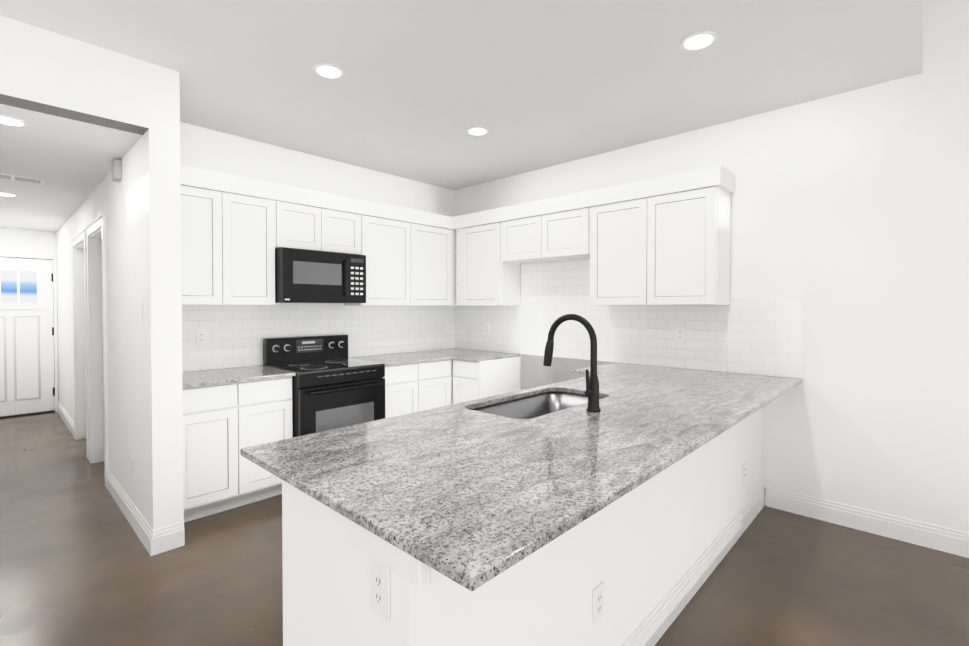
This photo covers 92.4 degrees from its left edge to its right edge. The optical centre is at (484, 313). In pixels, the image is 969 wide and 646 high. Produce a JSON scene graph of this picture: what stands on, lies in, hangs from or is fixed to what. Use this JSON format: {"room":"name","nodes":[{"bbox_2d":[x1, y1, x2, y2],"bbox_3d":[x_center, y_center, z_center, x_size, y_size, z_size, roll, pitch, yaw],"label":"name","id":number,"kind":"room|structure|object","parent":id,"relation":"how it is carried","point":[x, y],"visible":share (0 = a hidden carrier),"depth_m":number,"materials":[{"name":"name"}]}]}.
{"room":"kitchen","nodes":[
{"label":"kitchen","id":0,"kind":"room"},
{"bbox_2d":[0,227,58,400],"bbox_3d":[-6.145,0.063,5.902,0.140,2.510,1.360,1,1,43],"label":"wall","id":1,"kind":"structure","parent":0,"point":[14,240],"depth_m":6.04,"materials":[{"name":"paint"}]},
{"bbox_2d":[0,257,54,416],"bbox_3d":[-6.049,0.290,5.927,0.120,2.015,0.825,1,1,43],"label":"front door","id":2,"kind":"structure","parent":1,"relation":"in","point":[26,343],"depth_m":6.05,"materials":[{"name":"paint"}]},
{"bbox_2d":[0,252,57,411],"bbox_3d":[-6.041,0.269,5.900,0.018,2.100,0.915,1,1,43],"label":"door frame","id":3,"kind":"structure","parent":1,"relation":"attached to","point":[8,254],"depth_m":6.21,"materials":[{"name":"paint"}]},
{"bbox_2d":[0,104,141,231],"bbox_3d":[-4.235,-1.105,4.069,5.130,0.080,1.090,1,1,43],"label":"ceiling","id":4,"kind":"structure","parent":0,"point":[69,160],"depth_m":3.23,"materials":[{"name":"white paint"}]},
{"bbox_2d":[0,192,17,196],"bbox_3d":[-4.258,-1.062,4.127,0.169,0.007,0.169,0,1,4],"label":"recessed light","id":5,"kind":"object","parent":4,"relation":"in","point":[1,193],"depth_m":4.12,"materials":[{"name":"paint"}]},
{"bbox_2d":[0,114,28,126],"bbox_3d":[-2.566,-1.038,2.495,0.169,0.007,0.169,0,1,4],"label":"recessed light","id":6,"kind":"object","parent":4,"relation":"in","point":[4,119],"depth_m":2.50,"materials":[{"name":"paint"}]},
{"bbox_2d":[0,173,45,184],"bbox_3d":[-3.647,-1.053,3.593,0.200,0.009,0.360,1,1,43],"label":"ceiling vent","id":7,"kind":"object","parent":4,"relation":"in","point":[5,176],"visible":0.98,"depth_m":3.62,"materials":[{"name":"metal"}]},
{"bbox_2d":[0,16,148,134],"bbox_3d":[-3.262,-0.001,1.265,0.150,2.775,3.870,1,1,43],"label":"wall","id":8,"kind":"structure","parent":0,"point":[48,72],"depth_m":2.37,"materials":[{"name":"paint"}]},
{"bbox_2d":[56,62,183,529],"bbox_3d":[-3.756,-0.049,4.486,5.280,2.775,0.150,1,1,43],"label":"wall","id":9,"kind":"structure","parent":0,"point":[139,203],"depth_m":2.74,"materials":[{"name":"paint"}]},
{"bbox_2d":[57,401,73,436],"bbox_3d":[-5.055,1.255,5.612,1.870,0.135,0.016,1,1,43],"label":"baseboard","id":10,"kind":"structure","parent":9,"relation":"attached to","point":[61,411],"depth_m":5.56,"materials":[{"name":"paint"}]},
{"bbox_2d":[70,231,83,439],"bbox_3d":[-3.970,0.273,4.671,0.994,2.127,0.180,1,1,43],"label":"door frame","id":11,"kind":"structure","parent":9,"relation":"attached to","point":[78,290],"depth_m":4.92,"materials":[{"name":"paint"}]},
{"bbox_2d":[80,213,108,487],"bbox_3d":[-3.212,0.283,3.960,0.914,2.127,0.180,1,1,43],"label":"door frame","id":12,"kind":"structure","parent":9,"relation":"attached to","point":[89,285],"depth_m":4.18,"materials":[{"name":"paint"}]},
{"bbox_2d":[101,239,103,419],"bbox_3d":[-3.191,0.329,3.982,0.724,2.010,0.039,1,1,43],"label":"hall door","id":13,"kind":"structure","parent":9,"relation":"in","point":[102,336],"depth_m":4.21,"materials":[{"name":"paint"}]},
{"bbox_2d":[111,159,121,181],"bbox_3d":[-2.509,-0.977,3.170,0.110,0.130,0.040,1,1,43],"label":"door chime","id":14,"kind":"object","parent":9,"relation":"attached to","point":[116,170],"visible":1,"depth_m":3.14,"materials":[{"name":"grey plastic"}]},
{"bbox_2d":[131,456,134,476],"bbox_3d":[-2.257,0.981,2.985,0.072,0.118,0.007,1,1,43],"label":"outlet","id":15,"kind":"object","parent":9,"relation":"attached to","point":[132,459],"depth_m":2.97,"materials":[{"name":"white plastic"}]},
{"bbox_2d":[106,470,160,555],"bbox_3d":[-2.404,1.291,3.121,1.446,0.135,0.016,1,1,43],"label":"baseboard","id":16,"kind":"structure","parent":9,"relation":"attached to","point":[150,538],"depth_m":2.91,"materials":[{"name":"paint"}]},
{"bbox_2d":[138,303,142,322],"bbox_3d":[-2.065,-0.006,2.781,0.072,0.118,0.017,1,1,43],"label":"light switch","id":17,"kind":"object","parent":9,"relation":"attached to","point":[140,311],"depth_m":2.77,"materials":[{"name":"white plastic"}]},
{"bbox_2d":[180,122,454,371],"bbox_3d":[-1.416,-0.048,4.435,0.120,2.775,2.980,1,1,43],"label":"wall","id":18,"kind":"structure","parent":0,"point":[208,149],"depth_m":4.12,"materials":[{"name":"paint"}]},
{"bbox_2d":[180,164,455,305],"bbox_3d":[-1.245,-0.553,4.261,0.333,0.950,2.964,1,1,43],"label":"upper cabinet","id":19,"kind":"object","parent":18,"relation":"attached to","point":[236,230],"visible":0.88,"depth_m":3.71,"materials":[{"name":"paint"}]},
{"bbox_2d":[275,247,365,302],"bbox_3d":[-1.439,-0.308,3.986,0.432,0.428,0.748,1,1,43],"label":"over-the-range microwave","id":20,"kind":"object","parent":19,"relation":"attached to","point":[307,276],"visible":1,"depth_m":3.81,"materials":[{"name":"black metal"}]},
{"bbox_2d":[182,303,453,371],"bbox_3d":[-1.372,0.150,4.391,0.006,0.539,2.970,1,1,43],"label":"tile backsplash","id":21,"kind":"structure","parent":18,"relation":"attached to","point":[235,333],"depth_m":4.13,"materials":[{"name":"white tile"}]},
{"bbox_2d":[196,329,206,344],"bbox_3d":[-2.158,0.178,3.544,0.008,0.118,0.072,1,1,43],"label":"outlet","id":22,"kind":"object","parent":21,"relation":"attached to","point":[201,335],"depth_m":3.54,"materials":[{"name":"white plastic"}]},
{"bbox_2d":[387,324,392,335],"bbox_3d":[-0.973,0.164,4.805,0.008,0.118,0.072,1,1,43],"label":"outlet","id":23,"kind":"object","parent":21,"relation":"attached to","point":[389,326],"depth_m":4.80,"materials":[{"name":"white plastic"}]},
{"bbox_2d":[0,0,922,189],"bbox_3d":[-1.335,-1.434,1.580,4.120,0.080,7.000,1,1,43],"label":"ceiling","id":24,"kind":"structure","parent":0,"point":[418,90],"depth_m":2.64,"materials":[{"name":"paint"}]},
{"bbox_2d":[313,63,344,78],"bbox_3d":[-0.902,-1.407,2.698,0.175,0.007,0.175,1,1,37],"label":"recessed light","id":25,"kind":"object","parent":24,"relation":"in","point":[325,70],"depth_m":2.69,"materials":[{"name":"paint"}]},
{"bbox_2d":[466,127,488,135],"bbox_3d":[-0.053,-1.420,3.615,0.175,0.007,0.175,0,1,4],"label":"recessed light","id":26,"kind":"object","parent":24,"relation":"in","point":[475,131],"depth_m":3.61,"materials":[{"name":"paint"}]},
{"bbox_2d":[680,31,717,50],"bbox_3d":[1.102,-1.402,2.393,0.175,0.007,0.175,0,1,4],"label":"recessed light","id":27,"kind":"object","parent":24,"relation":"in","point":[700,40],"depth_m":2.39,"materials":[{"name":"paint"}]},
{"bbox_2d":[0,412,968,645],"bbox_3d":[-1.466,1.409,1.745,12.720,0.060,7.240,1,1,43],"label":"floor","id":28,"kind":"structure","parent":0,"point":[80,565],"depth_m":2.40,"materials":[{"name":"concrete"}]},
{"bbox_2d":[0,410,54,417],"bbox_3d":[-6.087,1.308,5.975,0.130,0.018,0.830,1,1,43],"label":"threshold","id":29,"kind":"object","parent":28,"relation":"on","point":[27,414],"visible":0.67,"depth_m":6.05,"materials":[{"name":"black metal"}]},
{"bbox_2d":[182,376,292,521],"bbox_3d":[-1.902,0.907,3.390,0.597,0.895,0.764,1,1,43],"label":"base cabinet","id":30,"kind":"object","parent":28,"relation":"on","point":[223,424],"visible":0.73,"depth_m":3.15,"materials":[{"name":"paint"}]},
{"bbox_2d":[182,365,295,387],"bbox_3d":[-1.889,0.447,3.373,0.635,0.024,0.768,1,1,43],"label":"countertop","id":31,"kind":"structure","parent":30,"relation":"on","point":[217,376],"depth_m":3.30,"materials":[{"name":"stone"}]},
{"bbox_2d":[286,482,349,645],"bbox_3d":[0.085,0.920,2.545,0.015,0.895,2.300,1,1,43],"label":"wall","id":32,"kind":"structure","parent":28,"relation":"on","point":[317,536],"depth_m":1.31,"materials":[{"name":"paint"}]},
{"bbox_2d":[240,314,801,590],"bbox_3d":[0.556,0.336,2.450,1.380,0.678,3.160,1,1,43],"label":"countertop","id":33,"kind":"structure","parent":32,"relation":"on","point":[472,495],"depth_m":1.52,"materials":[{"name":"stone"}]},
{"bbox_2d":[470,391,601,418],"bbox_3d":[0.296,0.575,2.410,0.460,0.200,0.860,1,1,43],"label":"sink basin","id":34,"kind":"object","parent":33,"relation":"in","point":[535,404],"depth_m":2.69,"materials":[{"name":"silver metal"}]},
{"bbox_2d":[543,314,600,412],"bbox_3d":[0.406,0.225,2.238,0.317,0.452,0.100,1,1,43],"label":"faucet","id":35,"kind":"object","parent":33,"relation":"on","point":[592,381],"depth_m":2.16,"materials":[{"name":"black metal"}]},
{"bbox_2d":[263,335,384,436],"bbox_3d":[-1.318,0.760,3.888,0.727,1.115,0.750,1,1,43],"label":"range","id":36,"kind":"object","parent":28,"relation":"on","point":[334,386],"visible":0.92,"depth_m":3.75,"materials":[{"name":"black metal"}]},
{"bbox_2d":[383,362,426,417],"bbox_3d":[-0.953,0.893,4.401,0.596,0.896,0.480,1,1,43],"label":"base cabinet","id":37,"kind":"object","parent":28,"relation":"on","point":[415,387],"depth_m":4.22,"materials":[{"name":"paint"}]},
{"bbox_2d":[427,359,450,409],"bbox_3d":[-0.713,0.889,4.656,0.596,0.896,0.468,1,1,43],"label":"base cabinet","id":38,"kind":"object","parent":28,"relation":"on","point":[438,371],"depth_m":4.51,"materials":[{"name":"paint"}]},
{"bbox_2d":[451,359,452,404],"bbox_3d":[-0.363,0.883,5.028,0.596,0.896,0.670,1,1,43],"label":"base cabinet","id":39,"kind":"object","parent":28,"relation":"on","point":[451,359],"depth_m":4.66,"materials":[{"name":"paint"}]},
{"bbox_2d":[350,348,519,365],"bbox_3d":[-0.484,0.429,4.609,0.990,0.024,1.441,1,1,43],"label":"countertop","id":40,"kind":"structure","parent":39,"relation":"on","point":[430,355],"depth_m":4.56,"materials":[{"name":"stone"}]},
{"bbox_2d":[453,356,519,403],"bbox_3d":[0.023,0.888,4.715,0.388,0.895,0.597,1,1,43],"label":"base cabinet","id":41,"kind":"object","parent":28,"relation":"on","point":[473,380],"visible":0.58,"depth_m":4.53,"materials":[{"name":"paint"}]},
{"bbox_2d":[350,408,762,645],"bbox_3d":[0.850,0.925,2.195,0.150,0.895,3.158,1,1,43],"label":"wall","id":42,"kind":"structure","parent":28,"relation":"on","point":[639,550],"depth_m":1.56,"materials":[{"name":"paint"}]},
{"bbox_2d":[370,556,389,621],"bbox_3d":[-0.246,0.644,1.090,0.076,0.125,0.007,1,1,43],"label":"outlet","id":43,"kind":"object","parent":42,"relation":"attached to","point":[379,588],"depth_m":1.08,"materials":[{"name":"white plastic"}]},
{"bbox_2d":[592,582,603,624],"bbox_3d":[0.395,1.001,1.611,0.008,0.118,0.072,1,1,43],"label":"outlet","id":44,"kind":"object","parent":42,"relation":"attached to","point":[597,593],"depth_m":1.60,"materials":[{"name":"white plastic"}]},
{"bbox_2d":[621,486,764,645],"bbox_3d":[0.666,1.302,2.373,0.666,0.135,3.129,1,1,43],"label":"baseboard","id":45,"kind":"structure","parent":42,"relation":"attached to","point":[656,623],"depth_m":2.25,"materials":[{"name":"paint"}]},
{"bbox_2d":[742,462,746,482],"bbox_3d":[1.648,1.002,2.945,0.008,0.118,0.072,1,1,43],"label":"outlet","id":46,"kind":"object","parent":42,"relation":"attached to","point":[745,463],"depth_m":2.93,"materials":[{"name":"white plastic"}]},
{"bbox_2d":[455,0,968,532],"bbox_3d":[2.559,-0.487,2.818,8.120,3.700,0.124,1,1,43],"label":"wall","id":47,"kind":"structure","parent":0,"point":[849,218],"depth_m":2.93,"materials":[{"name":"paint"}]},
{"bbox_2d":[453,208,519,305],"bbox_3d":[0.025,-0.562,4.891,0.654,0.950,0.306,1,1,43],"label":"upper cabinet","id":48,"kind":"object","parent":47,"relation":"attached to","point":[481,278],"depth_m":4.74,"materials":[{"name":"paint"}]},
{"bbox_2d":[501,201,547,264],"bbox_3d":[0.464,-0.771,4.475,0.551,0.520,0.306,1,1,43],"label":"upper cabinet","id":49,"kind":"object","parent":47,"relation":"attached to","point":[516,220],"depth_m":4.42,"materials":[{"name":"paint"}]},
{"bbox_2d":[533,191,588,260],"bbox_3d":[0.777,-0.767,4.181,0.551,0.520,0.306,1,1,43],"label":"upper cabinet","id":50,"kind":"object","parent":47,"relation":"attached to","point":[560,223],"depth_m":4.07,"materials":[{"name":"paint"}]},
{"bbox_2d":[585,181,636,304],"bbox_3d":[1.182,-0.546,3.804,0.561,0.950,0.306,1,1,43],"label":"upper cabinet","id":51,"kind":"object","parent":47,"relation":"attached to","point":[612,209],"depth_m":3.73,"materials":[{"name":"paint"}]},
{"bbox_2d":[454,258,803,378],"bbox_3d":[0.897,-0.049,4.301,3.434,0.939,0.006,1,1,43],"label":"tile backsplash","id":52,"kind":"structure","parent":47,"relation":"attached to","point":[764,337],"depth_m":3.94,"materials":[{"name":"white tile"}]},
{"bbox_2d":[484,323,488,333],"bbox_3d":[0.019,0.160,5.119,0.072,0.118,0.008,1,1,43],"label":"outlet","id":53,"kind":"object","parent":52,"relation":"attached to","point":[486,325],"depth_m":5.11,"materials":[{"name":"white plastic"}]},
{"bbox_2d":[548,321,553,332],"bbox_3d":[0.646,0.128,4.529,0.072,0.118,0.008,1,1,43],"label":"outlet","id":54,"kind":"object","parent":52,"relation":"attached to","point":[550,323],"depth_m":4.54,"materials":[{"name":"white plastic"}]},
{"bbox_2d":[676,327,684,341],"bbox_3d":[1.549,0.161,3.681,0.072,0.118,0.008,1,1,43],"label":"outlet","id":55,"kind":"object","parent":52,"relation":"attached to","point":[680,331],"depth_m":3.68,"materials":[{"name":"white plastic"}]},
{"bbox_2d":[637,165,732,304],"bbox_3d":[1.502,-0.542,3.503,0.561,0.950,0.306,1,1,43],"label":"upper cabinet","id":56,"kind":"object","parent":47,"relation":"attached to","point":[663,240],"depth_m":3.36,"materials":[{"name":"paint"}]},
{"bbox_2d":[765,486,968,557],"bbox_3d":[3.731,1.313,1.653,4.780,0.135,0.016,1,1,43],"label":"baseboard","id":57,"kind":"structure","parent":47,"relation":"attached to","point":[931,536],"depth_m":2.88,"materials":[{"name":"paint"}]}
]}

